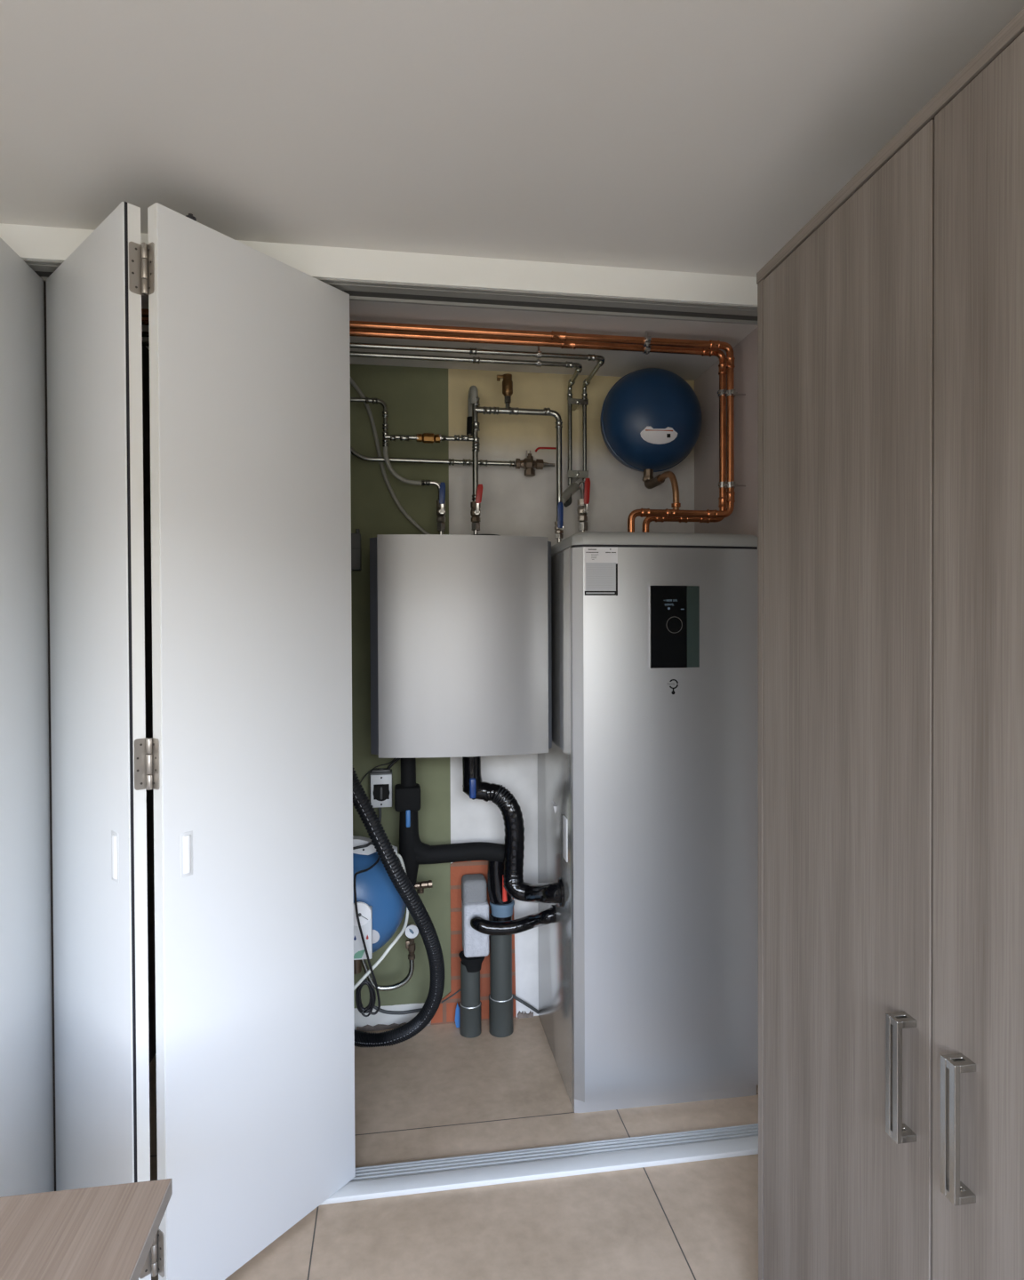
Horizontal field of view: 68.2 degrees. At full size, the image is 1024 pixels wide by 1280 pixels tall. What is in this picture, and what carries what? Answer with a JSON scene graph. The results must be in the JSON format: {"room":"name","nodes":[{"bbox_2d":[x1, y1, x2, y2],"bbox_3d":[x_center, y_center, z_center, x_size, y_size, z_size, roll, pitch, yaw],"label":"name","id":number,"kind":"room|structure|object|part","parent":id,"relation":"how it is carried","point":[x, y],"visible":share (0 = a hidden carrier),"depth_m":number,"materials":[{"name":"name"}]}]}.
{"room":"utility room","nodes":[
{"label":"utility room","id":0,"kind":"room"},
{"bbox_2d":[43,281,156,1191],"bbox_3d":[-1.497,0.238,2.401,0.465,2.582,0.765,0,1,-9],"label":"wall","id":1,"kind":"structure","parent":0,"point":[146,417],"depth_m":2.72,"materials":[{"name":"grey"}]},
{"bbox_2d":[46,201,151,1279],"bbox_3d":[-1.023,0.281,1.846,0.535,2.469,0.042,0,1,43],"label":"door","id":2,"kind":"structure","parent":1,"relation":"in","point":[94,348],"depth_m":1.77,"materials":[{"name":"white paint"}]},
{"bbox_3d":[-0.899,0.491,1.712,0.042,0.113,0.003,0,1,43],"label":"pull handle","id":3,"kind":"part","parent":2,"relation":"part of","materials":[{"name":"white paint"}]},
{"bbox_2d":[0,223,757,306],"bbox_3d":[-0.645,0.238,2.069,3.550,2.582,0.110,0,1,-9],"label":"wall","id":4,"kind":"structure","parent":0,"point":[35,243],"depth_m":2.08,"materials":[{"name":"white paint"}]},
{"bbox_2d":[0,237,54,1197],"bbox_3d":[-1.214,0.283,1.745,0.038,2.469,0.552,0,1,-9],"label":"door","id":5,"kind":"structure","parent":4,"relation":"in","point":[27,1156],"depth_m":1.88,"materials":[{"name":"white paint"}]},
{"bbox_2d":[128,202,355,1279],"bbox_3d":[-0.631,0.269,1.880,0.055,2.489,0.591,0,1,37],"label":"door","id":6,"kind":"structure","parent":4,"relation":"in","point":[247,762],"depth_m":1.83,"materials":[{"name":"white paint"}]},
{"bbox_3d":[-0.735,0.483,1.706,0.003,0.100,0.030,0,1,35],"label":"pull handle","id":7,"kind":"part","parent":6,"relation":"part of","materials":[{"name":"white paint"}]},
{"bbox_2d":[23,259,757,324],"bbox_3d":[-0.343,-0.968,2.107,2.472,0.010,0.100,0,1,-9],"label":"top door track","id":8,"kind":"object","parent":4,"relation":"attached to","point":[44,266],"depth_m":2.16,"materials":[{"name":"silver metal"}]},
{"bbox_2d":[34,271,757,320],"bbox_3d":[-0.347,-0.972,2.130,2.472,0.002,0.034,0,1,-9],"label":"trim","id":9,"kind":"structure","parent":4,"relation":"attached to","point":[39,273],"depth_m":2.20,"materials":[{"name":"grey metal"}]},
{"bbox_2d":[149,1015,758,1279],"bbox_3d":[-0.442,1.593,0.799,3.850,0.100,4.580,0,1,-9],"label":"floor","id":10,"kind":"structure","parent":0,"point":[439,1092],"depth_m":2.07,"materials":[{"name":"beige tile"}]},
{"bbox_2d":[0,1178,172,1279],"bbox_3d":[-1.006,1.173,0.573,1.170,0.750,0.913,0,1,-9],"label":"tabletop","id":11,"kind":"object","parent":10,"relation":"on","point":[108,1232],"visible":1,"depth_m":1.01,"materials":[{"name":"brown wood"}]},
{"bbox_2d":[352,765,444,1047],"bbox_3d":[-0.441,0.896,2.638,0.420,1.276,0.472,0,1,-9],"label":"corrugated hose","id":12,"kind":"object","parent":10,"relation":"on","point":[404,886],"visible":0.83,"depth_m":2.54,"materials":[{"name":"black plastic"}]},
{"bbox_2d":[454,1002,459,1027],"bbox_3d":[-0.213,1.465,2.952,0.022,0.096,0.008,0,1,-9],"label":"offcut","id":13,"kind":"object","parent":10,"relation":"on","point":[457,1010],"visible":0.75,"depth_m":2.95,"materials":[{"name":"blue plastic"}]},
{"bbox_2d":[459,960,481,1038],"bbox_3d":[-0.160,1.379,2.919,0.085,0.274,0.085,0,1,-9],"label":"drain pipe","id":14,"kind":"object","parent":10,"relation":"on","point":[470,1024],"visible":0.87,"depth_m":2.89,"materials":[{"name":"grey plastic"}]},
{"bbox_2d":[459,1000,481,1038],"bbox_3d":[-0.160,1.461,2.920,0.085,0.111,0.085,0,1,-9],"label":"socket","id":15,"kind":"object","parent":14,"relation":"attached to","point":[470,1024],"depth_m":2.89,"materials":[{"name":"grey plastic"}]},
{"bbox_2d":[458,873,488,972],"bbox_3d":[-0.149,1.091,2.913,0.112,0.350,0.120,0,1,-9],"label":"foam block","id":16,"kind":"object","parent":14,"relation":"on","point":[474,888],"visible":0.99,"depth_m":2.87,"materials":[{"name":"grey plastic"}]},
{"bbox_2d":[488,912,513,1037],"bbox_3d":[-0.042,1.289,2.926,0.096,0.453,0.096,0,1,-9],"label":"drain pipe","id":17,"kind":"object","parent":10,"relation":"on","point":[500,996],"visible":0.86,"depth_m":2.89,"materials":[{"name":"grey plastic"}]},
{"bbox_2d":[487,859,514,921],"bbox_3d":[-0.044,0.937,2.893,0.099,0.295,0.111,0,1,37],"label":"bundle","id":18,"kind":"object","parent":17,"relation":"in","point":[501,903],"visible":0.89,"depth_m":2.86,"materials":[{"name":"black"}]},
{"bbox_2d":[488,993,513,1037],"bbox_3d":[-0.042,1.448,2.928,0.096,0.135,0.096,0,1,-9],"label":"socket","id":19,"kind":"object","parent":17,"relation":"attached to","point":[500,1008],"depth_m":2.89,"materials":[{"name":"grey plastic"}]},
{"bbox_2d":[320,1136,758,1205],"bbox_3d":[-0.327,1.519,2.100,2.472,0.016,0.056,0,1,-9],"label":"trim","id":20,"kind":"structure","parent":10,"relation":"on","point":[655,1156],"depth_m":2.16,"materials":[{"name":"white metal"}]},
{"bbox_2d":[349,1123,758,1182],"bbox_3d":[-0.336,1.520,2.156,2.472,0.013,0.058,0,1,-9],"label":"sliding track","id":21,"kind":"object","parent":10,"relation":"on","point":[706,1135],"depth_m":2.23,"materials":[{"name":"silver metal"}]},
{"bbox_2d":[537,531,758,1112],"bbox_3d":[0.455,0.582,2.751,0.636,1.868,0.657,0,1,-9],"label":"pump","id":22,"kind":"object","parent":10,"relation":"on","point":[648,779],"visible":1,"depth_m":2.44,"materials":[{"name":"grey metal"}]},
{"bbox_2d":[469,904,556,935],"bbox_3d":[0.007,1.022,2.795,0.362,0.140,0.136,0,1,20],"label":"pipe","id":23,"kind":"object","parent":22,"relation":"attached to","point":[547,916],"visible":1,"depth_m":2.77,"materials":[{"name":"black"}]},
{"bbox_2d":[462,756,564,907],"bbox_3d":[0.034,0.699,2.738,0.461,0.538,0.182,0,1,38],"label":"pipe","id":24,"kind":"object","parent":22,"relation":"attached to","point":[474,786],"visible":0.99,"depth_m":2.78,"materials":[{"name":"black"}]},
{"bbox_2d":[394,757,504,887],"bbox_3d":[-0.232,0.683,2.835,0.410,0.509,0.091,0,1,-9],"label":"insulated pipe","id":25,"kind":"object","parent":24,"relation":"attached to","point":[413,852],"visible":0.94,"depth_m":2.79,"materials":[{"name":"black plastic"}]},
{"bbox_2d":[414,880,431,894],"bbox_3d":[-0.335,0.918,2.812,0.077,0.044,0.028,0,1,-9],"label":"valve","id":26,"kind":"object","parent":25,"relation":"attached to","point":[421,885],"visible":0.94,"depth_m":2.80,"materials":[{"name":"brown metal"}]},
{"bbox_3d":[0.455,0.605,2.786,0.623,1.822,0.588,0,1,-9],"label":"casing","id":27,"kind":"part","parent":22,"relation":"part of","materials":[{"name":"grey metal"}]},
{"bbox_2d":[554,502,564,543],"bbox_3d":[0.183,-0.432,2.880,0.037,0.176,0.071,0,1,-9],"label":"valve","id":28,"kind":"object","parent":22,"relation":"on","point":[559,526],"visible":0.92,"depth_m":2.85,"materials":[{"name":"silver metal"}]},
{"bbox_2d":[384,373,562,520],"bbox_3d":[-0.138,-0.716,2.839,0.666,0.544,0.110,0,1,-9],"label":"pipe manifold","id":29,"kind":"object","parent":28,"relation":"attached to","point":[473,424],"visible":0.97,"depth_m":2.80,"materials":[{"name":"metal"}]},
{"bbox_2d":[496,373,512,396],"bbox_3d":[-0.026,-0.947,2.819,0.060,0.083,0.041,0,1,-9],"label":"air vent","id":30,"kind":"object","parent":29,"relation":"attached to","point":[507,382],"depth_m":2.81,"materials":[{"name":"gold metal"}]},
{"bbox_3d":[0.182,-0.471,2.849,0.023,0.097,0.012,0,1,-9],"label":"lever","id":31,"kind":"part","parent":28,"relation":"part of","materials":[{"name":"blue"}]},
{"bbox_2d":[576,478,590,531],"bbox_3d":[0.293,-0.506,2.869,0.044,0.194,0.194,0,1,-9],"label":"valve","id":32,"kind":"object","parent":22,"relation":"on","point":[582,510],"visible":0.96,"depth_m":2.85,"materials":[{"name":"silver metal"}]},
{"bbox_3d":[0.286,-0.515,2.926,0.014,0.040,0.007,0,1,-9],"label":"lever arm","id":33,"kind":"part","parent":32,"relation":"part of","materials":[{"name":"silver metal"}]},
{"bbox_3d":[0.290,-0.576,2.920,0.025,0.100,0.012,0,1,-9],"label":"lever","id":34,"kind":"part","parent":32,"relation":"part of","materials":[{"name":"red plastic"}]},
{"bbox_3d":[0.456,-0.330,2.742,0.626,0.044,0.650,0,1,-9],"label":"lid","id":35,"kind":"part","parent":22,"relation":"part of","materials":[{"name":"grey plastic"}]},
{"bbox_3d":[0.499,-0.042,2.436,0.121,0.263,0.035,0,1,-9],"label":"control panel","id":36,"kind":"part","parent":22,"relation":"part of","materials":[{"name":"black glass"}]},
{"bbox_2d":[756,8,1023,1279],"bbox_3d":[0.928,0.360,1.177,0.654,2.345,1.143,0,1,-9],"label":"wardrobe","id":37,"kind":"object","parent":10,"relation":"on","point":[891,324],"visible":1,"depth_m":1.20,"materials":[{"name":"brown wood"}]},
{"bbox_3d":[0.860,0.366,1.732,0.620,2.320,0.022,0,1,-9],"label":"panel","id":38,"kind":"part","parent":37,"relation":"part of","materials":[{"name":"brown wood"}]},
{"bbox_3d":[0.605,0.348,1.411,0.020,2.267,0.528,0,1,-9],"label":"door","id":39,"kind":"part","parent":37,"relation":"part of","materials":[{"name":"brown wood"}]},
{"bbox_3d":[0.938,-0.801,1.166,0.622,0.024,1.143,0,1,-9],"label":"panel","id":40,"kind":"part","parent":37,"relation":"part of","materials":[{"name":"brown wood"}]},
{"bbox_3d":[0.614,0.689,1.192,0.034,0.191,0.029,0,1,-9],"label":"handle","id":41,"kind":"part","parent":37,"relation":"part of","materials":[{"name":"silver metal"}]},
{"bbox_3d":[0.632,0.692,1.071,0.034,0.196,0.029,0,1,-9],"label":"handle","id":42,"kind":"part","parent":37,"relation":"part of","materials":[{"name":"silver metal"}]},
{"bbox_3d":[0.690,0.354,0.860,0.020,2.267,0.576,0,1,-9],"label":"door","id":43,"kind":"part","parent":37,"relation":"part of","materials":[{"name":"brown wood"}]},
{"bbox_2d":[0,0,1023,380],"bbox_3d":[-0.453,-1.099,0.768,3.850,0.120,4.580,0,1,-9],"label":"ceiling","id":44,"kind":"structure","parent":0,"point":[694,136],"depth_m":1.53,"materials":[{"name":"white paint"}]},
{"bbox_2d":[141,340,582,485],"bbox_3d":[-0.524,-0.831,2.744,1.576,0.460,0.234,0,1,-9],"label":"pipe","id":45,"kind":"object","parent":44,"relation":"attached to","point":[538,363],"visible":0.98,"depth_m":2.72,"materials":[{"name":"silver metal"}]},
{"bbox_2d":[561,481,584,507],"bbox_3d":[0.223,-0.566,2.922,0.053,0.115,0.170,0,1,37],"label":"fitting","id":46,"kind":"object","parent":45,"relation":"attached to","point":[566,498],"visible":0.96,"depth_m":2.91,"materials":[{"name":"grey metal"}]},
{"bbox_2d":[141,331,604,482],"bbox_3d":[-0.493,-0.841,2.738,1.635,0.441,0.380,0,1,-9],"label":"pipe","id":47,"kind":"object","parent":44,"relation":"attached to","point":[575,475],"visible":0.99,"depth_m":2.66,"materials":[{"name":"silver metal"}]},
{"bbox_2d":[350,376,430,534],"bbox_3d":[-0.499,-0.736,2.912,0.397,0.696,0.015,0,1,-9],"label":"hose","id":48,"kind":"object","parent":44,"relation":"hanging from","point":[374,431],"visible":0.73,"depth_m":2.91,"materials":[{"name":"grey"}]},
{"bbox_2d":[141,317,726,532],"bbox_3d":[-0.228,-0.701,2.567,2.107,0.720,0.046,0,1,-9],"label":"copper pipe","id":49,"kind":"object","parent":44,"relation":"attached to","point":[356,332],"visible":0.64,"depth_m":2.66,"materials":[{"name":"orange metal"}]},
{"bbox_2d":[642,471,680,509],"bbox_3d":[0.552,-0.540,2.795,0.042,0.165,0.236,0,1,-19],"label":"copper riser","id":50,"kind":"object","parent":49,"relation":"attached to","point":[650,483],"visible":0.96,"depth_m":2.73,"materials":[{"name":"brown metal"}]},
{"bbox_2d":[141,308,745,532],"bbox_3d":[-0.217,-0.700,2.499,2.107,0.720,0.046,0,1,-9],"label":"copper pipe","id":51,"kind":"object","parent":44,"relation":"attached to","point":[646,340],"visible":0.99,"depth_m":2.60,"materials":[{"name":"orange metal"}]},
{"bbox_2d":[349,363,694,1031],"bbox_3d":[-0.473,0.227,3.000,2.672,2.582,0.132,0,1,-9],"label":"wall","id":52,"kind":"structure","parent":0,"point":[419,400],"depth_m":2.98,"materials":[{"name":"paint"}]},
{"bbox_2d":[351,528,361,570],"bbox_3d":[-0.628,-0.346,2.889,0.100,0.158,0.052,0,1,-9],"label":"junction box","id":53,"kind":"object","parent":52,"relation":"attached to","point":[356,538],"visible":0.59,"depth_m":2.87,"materials":[{"name":"grey plastic"}]},
{"bbox_2d":[352,851,405,974],"bbox_3d":[-0.551,0.945,2.687,0.366,0.444,0.418,0,1,28],"label":"vessel","id":54,"kind":"object","parent":52,"relation":"attached to","point":[374,886],"visible":0.27,"depth_m":2.56,"materials":[{"name":"blue metal"}]},
{"bbox_2d":[353,902,372,959],"bbox_3d":[-0.536,0.948,2.476,0.151,0.191,0.053,0,1,-9],"label":"controller","id":55,"kind":"object","parent":54,"relation":"attached to","point":[364,911],"visible":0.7,"depth_m":2.46,"materials":[{"name":"white plastic"}]},
{"bbox_2d":[352,835,397,855],"bbox_3d":[-0.491,0.719,2.606,0.188,0.085,0.046,0,1,-9],"label":"block","id":56,"kind":"object","parent":54,"relation":"on","point":[357,841],"visible":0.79,"depth_m":2.58,"materials":[{"name":"white plastic"}]},
{"bbox_2d":[352,841,380,1016],"bbox_3d":[-0.494,0.947,2.468,0.132,0.537,0.157,0,1,-9],"label":"cable coil","id":57,"kind":"object","parent":56,"relation":"hanging from","point":[369,1008],"visible":0.91,"depth_m":2.43,"materials":[{"name":"black"}]},
{"bbox_2d":[353,853,408,990],"bbox_3d":[-0.423,0.936,2.482,0.094,0.413,0.287,0,1,36],"label":"cable","id":58,"kind":"object","parent":54,"relation":"attached to","point":[399,856],"visible":0.69,"depth_m":2.45,"materials":[{"name":"white plastic"}]},
{"bbox_2d":[361,922,419,991],"bbox_3d":[-0.453,1.164,2.769,0.227,0.247,0.034,0,1,-9],"label":"pressure gauge","id":59,"kind":"object","parent":54,"relation":"attached to","point":[412,932],"visible":0.86,"depth_m":2.77,"materials":[{"name":"silver metal"}]},
{"bbox_2d":[369,768,391,807],"bbox_3d":[-0.501,0.565,2.894,0.084,0.140,0.100,0,1,-9],"label":"switch","id":60,"kind":"object","parent":52,"relation":"attached to","point":[380,779],"visible":0.93,"depth_m":2.86,"materials":[{"name":"grey plastic"}]},
{"bbox_2d":[360,758,395,782],"bbox_3d":[-0.523,0.516,2.900,0.176,0.144,0.004,0,1,-9],"label":"cable","id":61,"kind":"object","parent":60,"relation":"attached to","point":[394,758],"visible":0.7,"depth_m":2.90,"materials":[{"name":"black plastic"}]},
{"bbox_2d":[378,807,381,823],"bbox_3d":[-0.516,0.698,2.893,0.034,0.138,0.011,0,1,-9],"label":"cable","id":62,"kind":"object","parent":60,"relation":"hanging from","point":[380,808],"visible":0.41,"depth_m":2.89,"materials":[{"name":"grey plastic"}]},
{"bbox_2d":[387,758,399,769],"bbox_3d":[-0.453,0.476,2.900,0.053,0.058,0.011,0,1,-9],"label":"cable","id":63,"kind":"object","parent":60,"relation":"attached to","point":[394,762],"visible":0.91,"depth_m":2.90,"materials":[{"name":"black plastic"}]},
{"bbox_2d":[373,1005,421,1015],"bbox_3d":[-0.432,1.440,2.957,0.238,0.050,0.012,0,1,-9],"label":"conduit","id":64,"kind":"object","parent":52,"relation":"attached to","point":[375,1007],"visible":0.73,"depth_m":2.95,"materials":[{"name":"grey"}]},
{"bbox_2d":[350,445,514,467],"bbox_3d":[-0.326,-0.728,2.896,0.681,0.114,0.027,0,1,-9],"label":"pipe","id":65,"kind":"object","parent":52,"relation":"attached to","point":[465,462],"visible":0.9,"depth_m":2.89,"materials":[{"name":"metal"}]},
{"bbox_2d":[514,447,556,476],"bbox_3d":[0.092,-0.698,2.961,0.159,0.111,0.048,0,1,-9],"label":"mixing valve","id":66,"kind":"object","parent":65,"relation":"attached to","point":[528,463],"visible":1,"depth_m":2.94,"materials":[{"name":"brown metal"}]},
{"bbox_3d":[0.131,-0.742,2.946,0.086,0.022,0.008,0,1,-9],"label":"lever","id":67,"kind":"part","parent":66,"relation":"part of","materials":[{"name":"red"}]},
{"bbox_2d":[441,989,460,1003],"bbox_3d":[-0.237,1.404,2.983,0.084,0.056,0.007,0,1,-7],"label":"conduit","id":68,"kind":"object","parent":52,"relation":"attached to","point":[459,990],"visible":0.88,"depth_m":2.98,"materials":[{"name":"grey"}]},
{"bbox_2d":[369,534,551,758],"bbox_3d":[-0.195,0.007,2.758,0.624,0.769,0.441,0,1,-9],"label":"tank","id":69,"kind":"object","parent":52,"relation":"attached to","point":[460,625],"visible":1,"depth_m":2.54,"materials":[{"name":"silver metal"}]},
{"bbox_2d":[436,482,446,534],"bbox_3d":[-0.265,-0.470,2.831,0.037,0.228,0.071,0,1,-9],"label":"valve","id":70,"kind":"object","parent":69,"relation":"attached to","point":[441,511],"visible":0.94,"depth_m":2.83,"materials":[{"name":"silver metal"}]},
{"bbox_2d":[350,396,439,499],"bbox_3d":[-0.460,-0.708,2.815,0.399,0.387,0.025,0,1,-9],"label":"hose line","id":71,"kind":"object","parent":70,"relation":"attached to","point":[385,413],"visible":0.97,"depth_m":2.81,"materials":[{"name":"metal"}]},
{"bbox_3d":[-0.260,-0.493,2.809,0.014,0.042,0.010,0,1,-9],"label":"lever arm","id":72,"kind":"part","parent":70,"relation":"part of","materials":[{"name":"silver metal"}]},
{"bbox_3d":[-0.259,-0.544,2.801,0.024,0.079,0.012,0,1,-9],"label":"lever","id":73,"kind":"part","parent":70,"relation":"part of","materials":[{"name":"blue plastic"}]},
{"bbox_2d":[470,484,482,534],"bbox_3d":[-0.127,-0.463,2.791,0.038,0.213,0.074,-1,1,-25],"label":"valve","id":74,"kind":"object","parent":69,"relation":"attached to","point":[475,512],"visible":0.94,"depth_m":2.79,"materials":[{"name":"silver metal"}]},
{"bbox_3d":[-0.127,-0.486,2.768,0.014,0.047,0.009,0,1,-9],"label":"lever arm","id":75,"kind":"part","parent":74,"relation":"part of","materials":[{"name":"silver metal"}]},
{"bbox_3d":[-0.120,-0.535,2.762,0.027,0.068,0.012,0,1,-9],"label":"lever","id":76,"kind":"part","parent":74,"relation":"part of","materials":[{"name":"red plastic"}]},
{"bbox_2d":[512,994,538,1014],"bbox_3d":[0.051,1.451,3.014,0.125,0.098,0.014,0,1,-16],"label":"conduit","id":77,"kind":"object","parent":52,"relation":"attached to","point":[525,1004],"visible":0.88,"depth_m":3.01,"materials":[{"name":"grey"}]},
{"bbox_2d":[600,368,701,479],"bbox_3d":[0.528,-0.821,2.915,0.391,0.428,0.340,0,1,-9],"label":"vessel","id":78,"kind":"object","parent":52,"relation":"attached to","point":[651,418],"visible":1,"depth_m":2.78,"materials":[{"name":"blue metal"}]},
{"bbox_2d":[694,327,757,536],"bbox_3d":[0.865,0.224,2.758,0.100,2.582,0.775,0,1,-9],"label":"wall","id":79,"kind":"structure","parent":0,"point":[743,519],"depth_m":2.73,"materials":[{"name":"beige paint"}]}
]}

